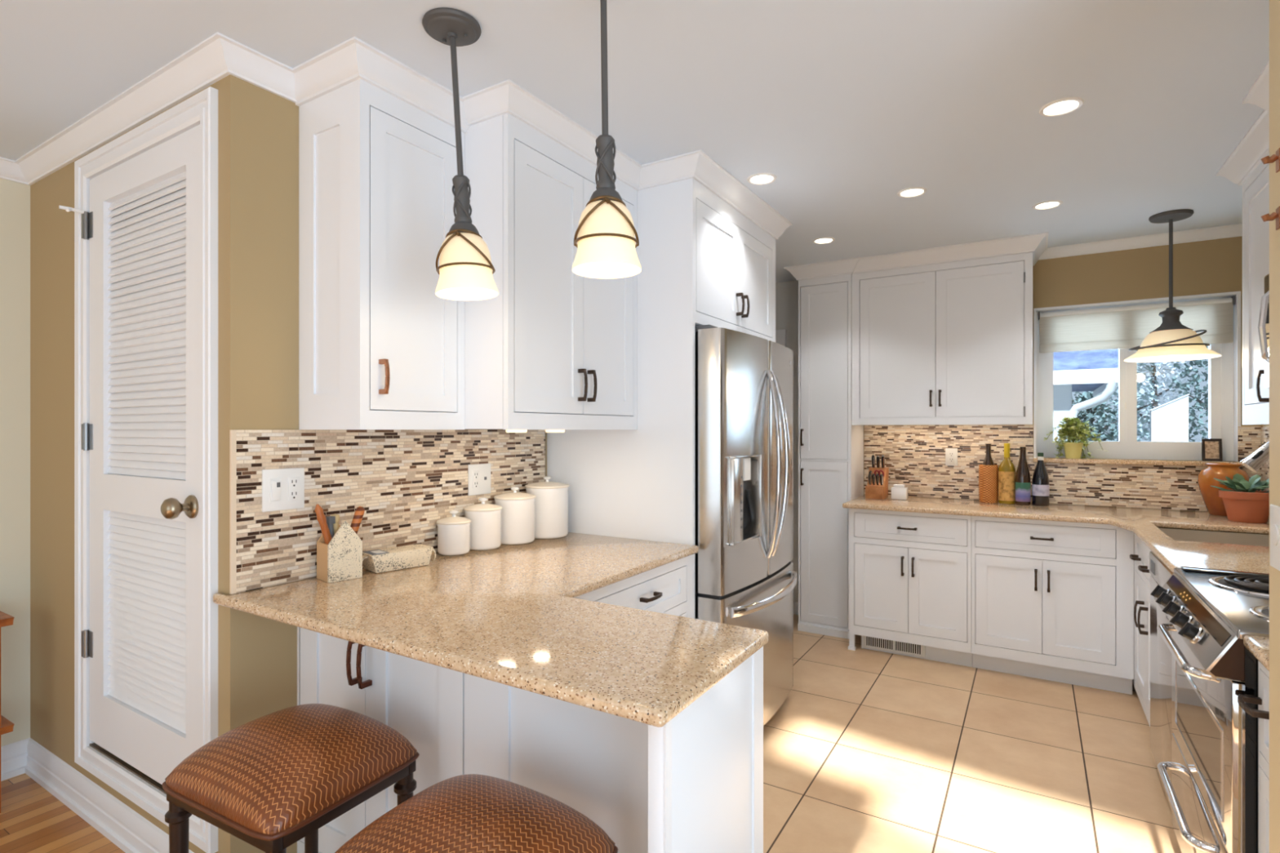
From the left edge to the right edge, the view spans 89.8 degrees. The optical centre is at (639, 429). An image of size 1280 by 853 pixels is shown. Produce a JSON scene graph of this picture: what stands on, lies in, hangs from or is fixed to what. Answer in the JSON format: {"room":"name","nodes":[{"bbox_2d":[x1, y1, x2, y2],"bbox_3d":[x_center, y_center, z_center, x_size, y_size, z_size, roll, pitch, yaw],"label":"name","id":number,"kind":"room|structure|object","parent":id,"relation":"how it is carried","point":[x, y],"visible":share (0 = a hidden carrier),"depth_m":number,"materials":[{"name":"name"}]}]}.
{"room":"kitchen","nodes":[
{"label":"kitchen","id":0,"kind":"room"},
{"bbox_2d":[0,178,181,746],"bbox_3d":[-3.022,0.120,1.794,0.120,2.500,6.500,0,0,32],"label":"wall","id":1,"kind":"structure","parent":0,"point":[15,197],"depth_m":2.56,"materials":[{"name":"beige paint"}]},
{"bbox_2d":[0,737,30,781],"bbox_3d":[-3.530,1.306,0.830,0.022,0.127,4.125,0,0,32],"label":"baseboard","id":2,"kind":"structure","parent":1,"relation":"attached to","point":[14,755],"depth_m":2.54,"materials":[{"name":"white paint"}]},
{"bbox_2d":[30,75,270,852],"bbox_3d":[-1.821,0.120,2.266,1.674,2.500,0.110,0,0,32],"label":"wall","id":3,"kind":"structure","parent":0,"point":[243,107],"depth_m":1.87,"materials":[{"name":"beige paint"}]},
{"bbox_2d":[25,737,194,852],"bbox_3d":[-1.805,1.306,2.178,1.554,0.127,0.022,0,0,32],"label":"baseboard","id":4,"kind":"structure","parent":3,"relation":"attached to","point":[121,824],"depth_m":2.23,"materials":[{"name":"white paint"}]},
{"bbox_2d":[88,742,166,794],"bbox_3d":[-1.577,1.119,2.108,0.832,0.013,0.104,0,0,32],"label":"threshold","id":5,"kind":"structure","parent":3,"relation":"attached to","point":[95,746],"depth_m":2.12,"materials":[{"name":"gold metal"}]},
{"bbox_2d":[58,125,199,784],"bbox_3d":[-1.630,0.107,2.052,0.832,1.975,0.114,0,0,32],"label":"door","id":6,"kind":"structure","parent":3,"relation":"in","point":[142,434],"depth_m":2.07,"materials":[{"name":"white paint"}]},
{"bbox_2d":[74,86,217,852],"bbox_3d":[-1.608,0.115,2.057,0.960,2.152,0.024,0,0,32],"label":"trim","id":7,"kind":"structure","parent":3,"relation":"attached to","point":[201,108],"depth_m":1.98,"materials":[{"name":"white paint"}]},
{"bbox_2d":[236,92,546,852],"bbox_3d":[-0.556,0.110,2.826,0.118,2.520,2.363,0,0,32],"label":"wall","id":8,"kind":"structure","parent":0,"point":[405,482],"depth_m":1.96,"materials":[{"name":"tile"}]},
{"bbox_2d":[0,31,297,185],"bbox_3d":[-2.799,-1.019,0.496,1.616,0.068,4.320,0,0,32],"label":"trim","id":9,"kind":"structure","parent":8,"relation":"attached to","point":[219,56],"depth_m":1.95,"materials":[{"name":"white paint"}]},
{"bbox_2d":[230,430,236,594],"bbox_3d":[-1.130,0.228,1.784,0.008,0.455,0.013,0,0,32],"label":"trim","id":10,"kind":"structure","parent":8,"relation":"attached to","point":[233,433],"depth_m":1.78,"materials":[{"name":"beige tile"}]},
{"bbox_2d":[262,467,304,511],"bbox_3d":[-1.050,0.176,1.896,0.012,0.122,0.124,0,0,32],"label":"wall plate","id":11,"kind":"object","parent":8,"relation":"attached to","point":[282,489],"visible":1,"depth_m":1.89,"materials":[{"name":"white plastic"}]},
{"bbox_2d":[269,478,281,502],"bbox_3d":[-1.063,0.176,1.874,0.002,0.068,0.034,0,0,32],"label":"switch","id":12,"kind":"object","parent":11,"relation":"attached to","point":[275,484],"depth_m":1.87,"materials":[{"name":"white plastic"}]},
{"bbox_2d":[288,476,299,500],"bbox_3d":[-1.034,0.176,1.919,0.003,0.068,0.034,0,0,32],"label":"outlet","id":13,"kind":"object","parent":11,"relation":"attached to","point":[293,482],"depth_m":1.92,"materials":[{"name":"white plastic"}]},
{"bbox_2d":[298,78,464,429],"bbox_3d":[-0.791,-0.491,2.026,0.333,0.982,0.387,0,0,32],"label":"upper cabinet","id":14,"kind":"object","parent":8,"relation":"attached to","point":[379,348],"visible":0.97,"depth_m":1.90,"materials":[{"name":"white paint"}]},
{"bbox_2d":[291,36,469,133],"bbox_3d":[-0.797,-1.020,1.998,0.352,0.079,0.443,0,0,32],"label":"trim","id":15,"kind":"structure","parent":14,"relation":"attached to","point":[353,60],"depth_m":1.85,"materials":[{"name":"white paint"}]},
{"bbox_2d":[467,463,490,495],"bbox_3d":[-0.640,0.198,2.568,0.009,0.122,0.120,0,0,32],"label":"wall plate","id":16,"kind":"object","parent":8,"relation":"attached to","point":[479,474],"visible":1,"depth_m":2.56,"materials":[{"name":"white plastic"}]},
{"bbox_2d":[472,471,479,488],"bbox_3d":[-0.650,0.198,2.546,0.003,0.068,0.034,0,0,32],"label":"outlet","id":17,"kind":"object","parent":16,"relation":"attached to","point":[475,473],"depth_m":2.55,"materials":[{"name":"white plastic"}]},
{"bbox_2d":[464,112,637,432],"bbox_3d":[-0.405,-0.494,2.472,0.526,1.008,0.776,0,0,32],"label":"upper cabinet","id":18,"kind":"object","parent":8,"relation":"attached to","point":[556,348],"visible":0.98,"depth_m":2.17,"materials":[{"name":"white paint"}]},
{"bbox_2d":[462,79,641,191],"bbox_3d":[-0.305,-1.035,2.375,0.303,0.074,0.839,0,0,32],"label":"trim","id":19,"kind":"structure","parent":18,"relation":"attached to","point":[506,96],"depth_m":2.11,"materials":[{"name":"white paint"}]},
{"bbox_2d":[0,613,1182,852],"bbox_3d":[-0.251,1.420,1.121,5.600,0.100,8.250,0,0,32],"label":"floor","id":20,"kind":"structure","parent":0,"point":[867,751],"depth_m":2.58,"materials":[{"name":"tile"}]},
{"bbox_2d":[0,610,13,813],"bbox_3d":[-2.475,1.022,2.229,0.290,0.695,0.375,0,0,32],"label":"stand","id":21,"kind":"object","parent":20,"relation":"on","point":[6,726],"visible":1,"depth_m":2.30,"materials":[{"name":"brown wood"}]},
{"bbox_2d":[0,715,13,734],"bbox_3d":[-2.475,1.075,2.229,0.290,0.030,0.375,0,0,32],"label":"shelf","id":22,"kind":"object","parent":21,"relation":"attached to","point":[6,726],"depth_m":2.31,"materials":[{"name":"brown wood"}]},
{"bbox_2d":[162,703,419,852],"bbox_3d":[-0.799,1.024,1.494,0.427,0.693,0.391,0,0,28],"label":"bar stool","id":23,"kind":"object","parent":20,"relation":"on","point":[272,780],"visible":1,"depth_m":1.39,"materials":[{"name":"fabric"}]},
{"bbox_2d":[334,773,617,852],"bbox_3d":[-0.307,1.024,1.152,0.427,0.693,0.391,0,0,31],"label":"bar stool","id":24,"kind":"object","parent":20,"relation":"on","point":[469,813],"visible":1,"depth_m":1.13,"materials":[{"name":"fabric"}]},
{"bbox_2d":[297,626,763,852],"bbox_3d":[-0.425,0.928,1.626,1.376,0.883,0.453,0,0,32],"label":"base cabinet","id":25,"kind":"object","parent":20,"relation":"on","point":[693,783],"visible":0.59,"depth_m":1.42,"materials":[{"name":"white paint"}]},
{"bbox_2d":[213,532,768,727],"bbox_3d":[-0.219,0.471,2.003,1.443,0.030,1.380,0,0,32],"label":"countertop","id":26,"kind":"structure","parent":25,"relation":"on","point":[509,615],"depth_m":1.52,"materials":[{"name":"beige stone"}]},
{"bbox_2d":[316,520,362,582],"bbox_3d":[-0.924,0.366,1.976,0.088,0.180,0.100,0,0,42],"label":"utensil holder","id":27,"kind":"object","parent":26,"relation":"on","point":[341,559],"visible":0.96,"depth_m":1.94,"materials":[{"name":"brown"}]},
{"bbox_2d":[315,503,332,544],"bbox_3d":[-0.947,0.331,1.952,0.025,0.216,0.079,0,0,39],"label":"wooden spatula","id":28,"kind":"object","parent":27,"relation":"in","point":[321,517],"visible":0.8,"depth_m":1.93,"materials":[{"name":"brown wood"}]},
{"bbox_2d":[325,515,335,537],"bbox_3d":[-0.946,0.346,1.971,0.023,0.161,0.027,0,0,32],"label":"brush","id":29,"kind":"object","parent":27,"relation":"in","point":[331,520],"visible":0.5,"depth_m":1.96,"materials":[{"name":"grey plastic"}]},
{"bbox_2d":[350,506,364,533],"bbox_3d":[-0.895,0.334,1.992,0.080,0.190,0.027,0,0,-42],"label":"knife","id":30,"kind":"object","parent":27,"relation":"in","point":[359,513],"visible":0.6,"depth_m":2.00,"materials":[{"name":"orange wood"}]},
{"bbox_2d":[362,543,435,573],"bbox_3d":[-0.807,0.426,2.134,0.092,0.060,0.264,0,0,44],"label":"caddy","id":31,"kind":"object","parent":26,"relation":"on","point":[377,561],"visible":0.81,"depth_m":2.10,"materials":[{"name":"grey stone"}]},
{"bbox_2d":[435,510,471,555],"bbox_3d":[-0.687,0.376,2.373,0.125,0.158,0.125,0,0,32],"label":"canister","id":32,"kind":"object","parent":26,"relation":"on","point":[453,531],"visible":1,"depth_m":2.33,"materials":[{"name":"white ceramic"}]},
{"bbox_2d":[463,497,502,550],"bbox_3d":[-0.606,0.358,2.484,0.145,0.193,0.145,0,0,32],"label":"canister","id":33,"kind":"object","parent":26,"relation":"on","point":[486,518],"visible":0.96,"depth_m":2.42,"materials":[{"name":"white ceramic"}]},
{"bbox_2d":[493,486,536,544],"bbox_3d":[-0.509,0.344,2.614,0.169,0.223,0.169,0,0,32],"label":"canister","id":34,"kind":"object","parent":26,"relation":"on","point":[517,512],"visible":0.94,"depth_m":2.54,"materials":[{"name":"white ceramic"}]},
{"bbox_2d":[524,475,568,538],"bbox_3d":[-0.399,0.328,2.761,0.189,0.255,0.189,0,0,32],"label":"canister","id":35,"kind":"object","parent":26,"relation":"on","point":[551,501],"visible":0.94,"depth_m":2.68,"materials":[{"name":"white ceramic"}]},
{"bbox_2d":[573,555,692,617],"bbox_3d":[-0.326,0.928,2.355,0.783,0.883,0.892,0,0,32],"label":"base cabinet","id":36,"kind":"object","parent":20,"relation":"on","point":[667,588],"visible":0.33,"depth_m":2.31,"materials":[{"name":"white paint"}]},
{"bbox_2d":[546,177,775,618],"bbox_3d":[0.159,0.184,3.146,0.783,2.372,0.960,0,0,32],"label":"refrigerator surround","id":37,"kind":"object","parent":20,"relation":"on","point":[702,261],"visible":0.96,"depth_m":2.67,"materials":[{"name":"white paint"}]},
{"bbox_2d":[638,149,792,239],"bbox_3d":[0.172,-1.045,3.137,0.815,0.089,1.100,0,0,32],"label":"trim","id":38,"kind":"structure","parent":37,"relation":"attached to","point":[698,166],"depth_m":2.66,"materials":[{"name":"white paint"}]},
{"bbox_2d":[694,324,797,725],"bbox_3d":[0.254,0.475,3.088,0.926,1.790,0.895,0,0,32],"label":"refrigerator","id":39,"kind":"object","parent":20,"relation":"on","point":[745,575],"visible":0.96,"depth_m":2.70,"materials":[{"name":"silver metal"}]},
{"bbox_2d":[797,273,863,639],"bbox_3d":[1.319,0.170,4.441,0.351,2.400,0.407,0,0,32],"label":"pantry cabinet","id":40,"kind":"object","parent":20,"relation":"on","point":[831,448],"visible":0.96,"depth_m":4.30,"materials":[{"name":"white paint"}]},
{"bbox_2d":[848,508,972,666],"bbox_3d":[1.736,0.928,4.069,0.684,0.883,0.629,0,0,32],"label":"base cabinet","id":41,"kind":"object","parent":20,"relation":"on","point":[910,572],"visible":0.99,"depth_m":3.81,"materials":[{"name":"white paint"}]},
{"bbox_2d":[862,635,925,657],"bbox_3d":[1.549,1.315,3.924,0.360,0.086,0.012,0,0,32],"label":"floor register","id":42,"kind":"object","parent":41,"relation":"attached to","point":[911,649],"visible":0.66,"depth_m":3.92,"materials":[{"name":"white plastic"}]},
{"bbox_2d":[971,515,1133,694],"bbox_3d":[2.344,0.928,3.697,0.736,0.883,0.629,0,0,32],"label":"base cabinet","id":43,"kind":"object","parent":20,"relation":"on","point":[1051,600],"visible":0.98,"depth_m":3.45,"materials":[{"name":"white paint"}]},
{"bbox_2d":[1129,533,1151,726],"bbox_3d":[2.715,0.928,3.055,0.643,0.883,1.343,0,0,32],"label":"base cabinet","id":44,"kind":"object","parent":20,"relation":"on","point":[1141,682],"visible":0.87,"depth_m":2.99,"materials":[{"name":"white paint"}]},
{"bbox_2d":[842,494,1269,573],"bbox_3d":[1.947,0.471,3.154,2.053,0.030,1.963,0,0,32],"label":"countertop","id":45,"kind":"structure","parent":44,"relation":"on","point":[1144,523],"depth_m":3.26,"materials":[{"name":"beige stone"}]},
{"bbox_2d":[865,466,888,499],"bbox_3d":[1.589,0.356,4.304,0.112,0.200,0.199,0,0,32],"label":"knife block","id":46,"kind":"object","parent":45,"relation":"on","point":[879,491],"visible":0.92,"depth_m":4.24,"materials":[{"name":"brown wood"}]},
{"bbox_2d":[891,484,908,499],"bbox_3d":[1.710,0.408,4.230,0.093,0.096,0.090,0,0,32],"label":"box","id":47,"kind":"object","parent":45,"relation":"on","point":[899,491],"visible":1,"depth_m":4.20,"materials":[{"name":"white ceramic"}]},
{"bbox_2d":[978,444,998,502],"bbox_3d":[2.189,0.272,4.036,0.108,0.368,0.108,0,0,32],"label":"wine bottle","id":48,"kind":"object","parent":45,"relation":"on","point":[988,471],"visible":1,"depth_m":4.00,"materials":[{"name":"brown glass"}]},
{"bbox_2d":[998,443,1015,504],"bbox_3d":[2.270,0.270,3.975,0.093,0.372,0.093,0,0,32],"label":"wine bottle","id":49,"kind":"object","parent":45,"relation":"on","point":[1006,469],"visible":1,"depth_m":3.94,"materials":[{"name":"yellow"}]},
{"bbox_2d":[1015,446,1031,505],"bbox_3d":[2.329,0.280,3.907,0.081,0.352,0.081,0,0,32],"label":"wine bottle","id":50,"kind":"object","parent":45,"relation":"on","point":[1023,480],"visible":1,"depth_m":3.88,"materials":[{"name":"brown glass"}]},
{"bbox_2d":[1031,452,1048,506],"bbox_3d":[2.414,0.297,3.871,0.089,0.318,0.089,0,0,32],"label":"wine bottle","id":51,"kind":"object","parent":45,"relation":"on","point":[1040,481],"visible":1,"depth_m":3.84,"materials":[{"name":"black glass"}]},
{"bbox_2d":[1159,528,1269,546],"bbox_3d":[2.567,0.575,2.819,0.454,0.174,0.654,0,0,32],"label":"sink","id":52,"kind":"object","parent":45,"relation":"in","point":[1258,540],"visible":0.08,"depth_m":3.07,"materials":[{"name":"beige stone"}]},
{"bbox_2d":[1197,462,1249,515],"bbox_3d":[3.123,0.318,3.440,0.208,0.276,0.208,0,0,32],"label":"urn","id":53,"kind":"object","parent":45,"relation":"on","point":[1215,505],"visible":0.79,"depth_m":3.40,"materials":[{"name":"orange ceramic"}]},
{"bbox_2d":[1210,473,1269,523],"bbox_3d":[3.017,0.340,3.195,0.268,0.232,0.216,0,0,32],"label":"potted succulent","id":54,"kind":"object","parent":45,"relation":"on","point":[1244,502],"visible":0.91,"depth_m":3.16,"materials":[{"name":"green plant"}]},
{"bbox_2d":[1218,488,1269,523],"bbox_3d":[3.019,0.380,3.193,0.214,0.152,0.214,0,0,32],"label":"pot","id":55,"kind":"object","parent":54,"relation":"on","point":[1241,505],"depth_m":3.14,"materials":[{"name":"brown ceramic"}]},
{"bbox_2d":[1240,441,1269,472],"bbox_3d":[2.494,0.224,2.421,0.345,0.464,0.125,0,0,32],"label":"faucet","id":56,"kind":"object","parent":45,"relation":"on","point":[1254,462],"visible":0.69,"depth_m":2.47,"materials":[{"name":"silver metal"}]},
{"bbox_2d":[1149,551,1173,781],"bbox_3d":[2.187,0.934,2.226,0.597,0.872,0.608,0,0,32],"label":"base cabinet","id":57,"kind":"object","parent":20,"relation":"on","point":[1161,731],"visible":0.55,"depth_m":2.44,"materials":[{"name":"white wood"}]},
{"bbox_2d":[1150,566,1269,852],"bbox_3d":[1.796,0.902,1.632,0.721,0.936,0.780,0,0,32],"label":"range","id":58,"kind":"object","parent":20,"relation":"on","point":[1211,793],"visible":0.88,"depth_m":1.65,"materials":[{"name":"silver metal"}]},
{"bbox_2d":[1173,566,1269,639],"bbox_3d":[1.827,0.460,1.613,0.646,0.028,0.780,0,0,32],"label":"cooktop","id":59,"kind":"object","parent":58,"relation":"in","point":[1235,603],"depth_m":1.74,"materials":[{"name":"silver metal"}]},
{"bbox_2d":[1237,660,1269,852],"bbox_3d":[1.567,0.928,1.197,0.659,0.883,0.188,0,0,32],"label":"base cabinet","id":60,"kind":"object","parent":20,"relation":"on","point":[1262,700],"visible":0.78,"depth_m":1.39,"materials":[{"name":"white paint"}]},
{"bbox_2d":[1243,635,1269,671],"bbox_3d":[1.578,0.471,1.191,0.649,0.030,0.184,0,0,32],"label":"countertop","id":61,"kind":"structure","parent":60,"relation":"on","point":[1259,646],"depth_m":1.36,"materials":[{"name":"beige stone"}]},
{"bbox_2d":[0,0,1269,283],"bbox_3d":[-0.251,-1.163,1.121,5.600,0.225,8.250,0,0,32],"label":"ceiling","id":62,"kind":"structure","parent":0,"point":[851,105],"depth_m":1.97,"materials":[{"name":"white paint"}]},
{"bbox_2d":[422,7,498,301],"bbox_3d":[-0.466,-0.700,1.674,0.193,0.705,0.159,0,0,9],"label":"pendant lamp","id":63,"kind":"object","parent":62,"relation":"hanging from","point":[465,268],"visible":1,"depth_m":1.64,"materials":[{"name":"white glass"}]},
{"bbox_2d":[448,174,479,235],"bbox_3d":[-0.458,-0.578,1.671,0.084,0.158,0.084,0,0,32],"label":"socket","id":64,"kind":"object","parent":63,"relation":"attached to","point":[463,225],"depth_m":1.65,"materials":[{"name":"grey metal"}]},
{"bbox_2d":[572,0,641,279],"bbox_3d":[-0.077,-0.709,1.475,0.159,0.689,0.160,0,0,36],"label":"pendant lamp","id":65,"kind":"object","parent":62,"relation":"hanging from","point":[606,233],"visible":1,"depth_m":1.44,"materials":[{"name":"white glass"}]},
{"bbox_2d":[589,134,622,201],"bbox_3d":[-0.078,-0.592,1.475,0.084,0.156,0.084,0,0,32],"label":"socket","id":66,"kind":"object","parent":65,"relation":"attached to","point":[606,191],"depth_m":1.46,"materials":[{"name":"grey metal"}]},
{"bbox_2d":[746,173,776,185],"bbox_3d":[0.522,-1.076,2.753,0.126,0.010,0.126,0,0,32],"label":"recessed light","id":67,"kind":"object","parent":62,"relation":"in","point":[759,179],"visible":1,"depth_m":2.75,"materials":[{"name":"white plastic"}]},
{"bbox_2d":[812,237,835,244],"bbox_3d":[1.062,-1.094,3.712,0.126,0.010,0.126,0,0,32],"label":"recessed light","id":68,"kind":"object","parent":62,"relation":"in","point":[821,240],"visible":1,"depth_m":3.71,"materials":[{"name":"white glass"}]},
{"bbox_2d":[897,186,927,197],"bbox_3d":[1.242,-1.085,2.933,0.126,0.010,0.126,0,0,32],"label":"recessed light","id":69,"kind":"object","parent":62,"relation":"in","point":[913,192],"visible":1,"depth_m":2.93,"materials":[{"name":"white glass"}]},
{"bbox_2d":[1031,200,1062,209],"bbox_3d":[1.981,-1.093,3.125,0.126,0.010,0.126,0,0,32],"label":"recessed light","id":70,"kind":"object","parent":62,"relation":"in","point":[1046,205],"visible":1,"depth_m":3.13,"materials":[{"name":"white glass"}]},
{"bbox_2d":[1038,97,1084,116],"bbox_3d":[1.401,-1.075,2.139,0.126,0.010,0.126,0,0,32],"label":"recessed light","id":71,"kind":"object","parent":62,"relation":"in","point":[1064,106],"visible":1,"depth_m":2.13,"materials":[{"name":"white plastic"}]},
{"bbox_2d":[1124,208,1222,362],"bbox_3d":[2.725,-0.734,3.297,0.388,0.738,0.388,0,0,32],"label":"pendant lamp","id":72,"kind":"object","parent":62,"relation":"hanging from","point":[1172,341],"visible":1,"depth_m":3.26,"materials":[{"name":"beige glass"}]},
{"bbox_2d":[1149,306,1193,333],"bbox_3d":[2.725,-0.564,3.297,0.176,0.122,0.176,0,0,32],"label":"socket","id":73,"kind":"object","parent":72,"relation":"attached to","point":[1171,323],"depth_m":3.26,"materials":[{"name":"grey metal"}]},
{"bbox_2d":[775,236,1262,602],"bbox_3d":[1.470,0.070,4.694,4.800,2.600,0.180,0,0,32],"label":"wall","id":74,"kind":"structure","parent":0,"point":[914,455],"depth_m":3.89,"materials":[{"name":"tile"}]},
{"bbox_2d":[775,328,786,346],"bbox_3d":[0.700,0.265,5.045,0.920,2.030,0.025,0,0,32],"label":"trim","id":75,"kind":"structure","parent":74,"relation":"attached to","point":[780,335],"depth_m":4.81,"materials":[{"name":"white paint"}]},
{"bbox_2d":[852,252,1032,425],"bbox_3d":[1.910,-0.530,4.097,1.015,1.000,0.399,0,0,32],"label":"upper cabinet","id":76,"kind":"object","parent":74,"relation":"attached to","point":[948,343],"visible":1,"depth_m":3.93,"materials":[{"name":"white paint"}]},
{"bbox_2d":[784,231,1048,280],"bbox_3d":[1.748,-1.067,4.169,1.517,0.090,0.465,0,0,32],"label":"trim","id":77,"kind":"structure","parent":76,"relation":"attached to","point":[1037,243],"depth_m":3.94,"materials":[{"name":"white paint"}]},
{"bbox_2d":[945,448,957,466],"bbox_3d":[2.055,0.180,4.238,0.072,0.115,0.009,0,0,32],"label":"wall plate","id":78,"kind":"object","parent":74,"relation":"attached to","point":[951,454],"visible":1,"depth_m":4.24,"materials":[{"name":"white plastic"}]},
{"bbox_2d":[1036,297,1233,461],"bbox_3d":[2.917,-0.284,3.838,0.938,0.918,0.067,0,0,32],"label":"window","id":79,"kind":"structure","parent":74,"relation":"in","point":[1220,369],"depth_m":3.81,"materials":[{"name":"white paint"}]},
{"bbox_2d":[1038,295,1235,352],"bbox_3d":[2.892,-0.609,3.792,0.920,0.258,0.040,0,0,32],"label":"roller shade","id":80,"kind":"object","parent":79,"relation":"attached to","point":[1123,326],"visible":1,"depth_m":3.80,"materials":[{"name":"fabric"}]},
{"bbox_2d":[1033,291,1240,462],"bbox_3d":[2.884,-0.290,3.785,0.962,0.930,0.081,0,0,32],"label":"trim","id":81,"kind":"structure","parent":74,"relation":"attached to","point":[1237,307],"depth_m":3.58,"materials":[{"name":"white paint"}]},
{"bbox_2d":[1033,457,1243,466],"bbox_3d":[2.880,0.189,3.774,0.973,0.028,0.105,0,0,32],"label":"trim","id":82,"kind":"structure","parent":74,"relation":"attached to","point":[1108,461],"depth_m":3.73,"materials":[{"name":"beige stone"}]},
{"bbox_2d":[1043,417,1106,458],"bbox_3d":[2.617,0.047,3.876,0.248,0.256,0.253,0,0,-20],"label":"ivy","id":83,"kind":"object","parent":82,"relation":"on","point":[1073,430],"visible":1,"depth_m":3.88,"materials":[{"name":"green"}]},
{"bbox_2d":[1062,442,1083,458],"bbox_3d":[2.643,0.126,3.919,0.106,0.098,0.106,0,0,32],"label":"pot","id":84,"kind":"object","parent":83,"relation":"on","point":[1072,450],"depth_m":3.88,"materials":[{"name":"yellow ceramic"}]},
{"bbox_2d":[1200,438,1222,461],"bbox_3d":[3.194,0.113,3.588,0.086,0.126,0.031,0,0,32],"label":"picture frame","id":85,"kind":"object","parent":82,"relation":"on","point":[1211,448],"visible":0.98,"depth_m":3.59,"materials":[{"name":"black wood"}]},
{"bbox_2d":[1204,441,1219,458],"bbox_3d":[3.195,0.114,3.589,0.060,0.098,0.020,0,0,32],"label":"picture","id":86,"kind":"object","parent":85,"relation":"attached to","point":[1211,448],"depth_m":3.59},
{"bbox_2d":[1038,223,1242,260],"bbox_3d":[2.888,-1.083,3.707,1.050,0.058,0.060,0,0,32],"label":"trim","id":87,"kind":"structure","parent":74,"relation":"attached to","point":[1232,230],"depth_m":3.70,"materials":[{"name":"white paint"}]},
{"bbox_2d":[1269,0,1279,852],"bbox_3d":[1.864,0.150,0.747,1.602,2.440,0.262,0,0,32],"label":"wall","id":88,"kind":"structure","parent":0,"point":[1274,5],"depth_m":1.25,"materials":[{"name":"beige paint"}]},
{"bbox_2d":[1260,206,1279,230],"bbox_3d":[1.203,-0.402,1.227,0.026,0.040,0.020,0,0,32],"label":"wall hook","id":89,"kind":"object","parent":88,"relation":"attached to","point":[1273,215],"visible":1,"depth_m":1.22,"materials":[{"name":"orange wood"}]},
{"bbox_2d":[1261,147,1279,173],"bbox_3d":[1.203,-0.512,1.227,0.026,0.040,0.020,0,0,32],"label":"wall hook","id":90,"kind":"object","parent":88,"relation":"attached to","point":[1273,157],"visible":1,"depth_m":1.22,"materials":[{"name":"brown wood"}]},
{"bbox_2d":[1270,504,1279,570],"bbox_3d":[1.209,0.205,1.220,0.010,0.120,0.075,0,0,32],"label":"wall plate","id":91,"kind":"object","parent":88,"relation":"attached to","point":[1274,509],"visible":1,"depth_m":1.22,"materials":[{"name":"white plastic"}]},
{"bbox_3d":[2.629,0.070,2.165,0.120,2.600,2.960,0,0,32],"label":"wall","id":92,"kind":"structure","parent":0,"visible":0},
{"bbox_2d":[1257,273,1269,388],"bbox_3d":[1.939,-0.269,1.605,0.469,0.438,0.784,0,0,32],"label":"microwave","id":93,"kind":"object","parent":92,"relation":"attached to","point":[1264,320],"visible":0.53,"depth_m":1.94,"materials":[{"name":"silver metal"}]},
{"bbox_2d":[1261,426,1269,517],"bbox_3d":[2.575,0.219,2.199,0.008,0.474,2.941,0,0,32],"label":"backsplash","id":94,"kind":"structure","parent":92,"relation":"attached to","point":[1264,429],"depth_m":3.38,"materials":[{"name":"tile"}]},
{"bbox_2d":[1242,152,1269,424],"bbox_3d":[2.403,-0.525,2.250,0.352,1.010,0.788,0,0,32],"label":"upper cabinet","id":95,"kind":"object","parent":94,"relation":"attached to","point":[1255,188],"visible":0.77,"depth_m":2.53,"materials":[{"name":"white paint"}]},
{"bbox_2d":[1215,110,1269,186],"bbox_3d":[2.407,-1.055,2.287,0.385,0.080,0.865,0,0,32],"label":"trim","id":96,"kind":"structure","parent":95,"relation":"attached to","point":[1254,146],"depth_m":2.44,"materials":[{"name":"white paint"}]},
{"bbox_3d":[1.961,-0.752,1.569,0.394,0.525,0.824,0,0,32],"label":"upper cabinet","id":97,"kind":"object","parent":92,"relation":"attached to","visible":0},
{"bbox_2d":[1241,61,1269,111],"bbox_3d":[1.816,-1.042,1.699,0.150,0.079,0.895,0,0,32],"label":"trim","id":98,"kind":"structure","parent":97,"relation":"attached to","point":[1258,95],"depth_m":2.02,"materials":[{"name":"white paint"}]},
{"label":"outside","id":99,"kind":"structure","parent":0,"visible":0},
{"bbox_3d":[10.825,1.670,13.832,28.000,0.100,25.100,0,0,32],"label":"ground","id":100,"kind":"structure","parent":99,"visible":0},
{"bbox_2d":[1053,348,1118,440],"bbox_3d":[3.346,-0.005,9.746,6.120,3.250,3.584,0,0,32],"label":"neighbor house","id":101,"kind":"structure","parent":100,"relation":"on","point":[1096,371],"depth_m":7.02,"materials":[{"name":"white"}]},
{"bbox_2d":[1071,391,1118,441],"bbox_3d":[7.819,0.460,11.168,1.009,2.329,1.008,0,0,11],"label":"tree","id":102,"kind":"object","parent":100,"relation":"on","point":[1089,415],"visible":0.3,"depth_m":10.99,"materials":[{"name":"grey plant"}]},
{"bbox_2d":[1083,362,1163,441],"bbox_3d":[9.196,-0.659,12.290,1.326,4.564,1.347,0,0,-43],"label":"tree","id":103,"kind":"object","parent":100,"relation":"on","point":[1152,396],"visible":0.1,"depth_m":12.07,"materials":[{"name":"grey plant"}]},
{"bbox_2d":[1113,360,1195,440],"bbox_3d":[10.669,-0.949,13.406,1.514,5.142,1.434,0,0,14],"label":"tree","id":104,"kind":"object","parent":100,"relation":"on","point":[1155,375],"visible":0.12,"depth_m":13.26,"materials":[{"name":"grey plant"}]},
{"bbox_2d":[1149,394,1189,441],"bbox_3d":[7.877,0.547,9.569,0.450,2.145,0.190,0,0,32],"label":"panel","id":105,"kind":"object","parent":100,"relation":"on","point":[1168,421],"visible":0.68,"depth_m":9.50,"materials":[{"name":"white"}]},
{"bbox_2d":[1163,346,1208,441],"bbox_3d":[9.835,-0.751,11.088,1.318,4.748,1.234,0,0,32],"label":"tree","id":106,"kind":"object","parent":100,"relation":"on","point":[1196,377],"visible":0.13,"depth_m":11.16,"materials":[{"name":"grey plant"}]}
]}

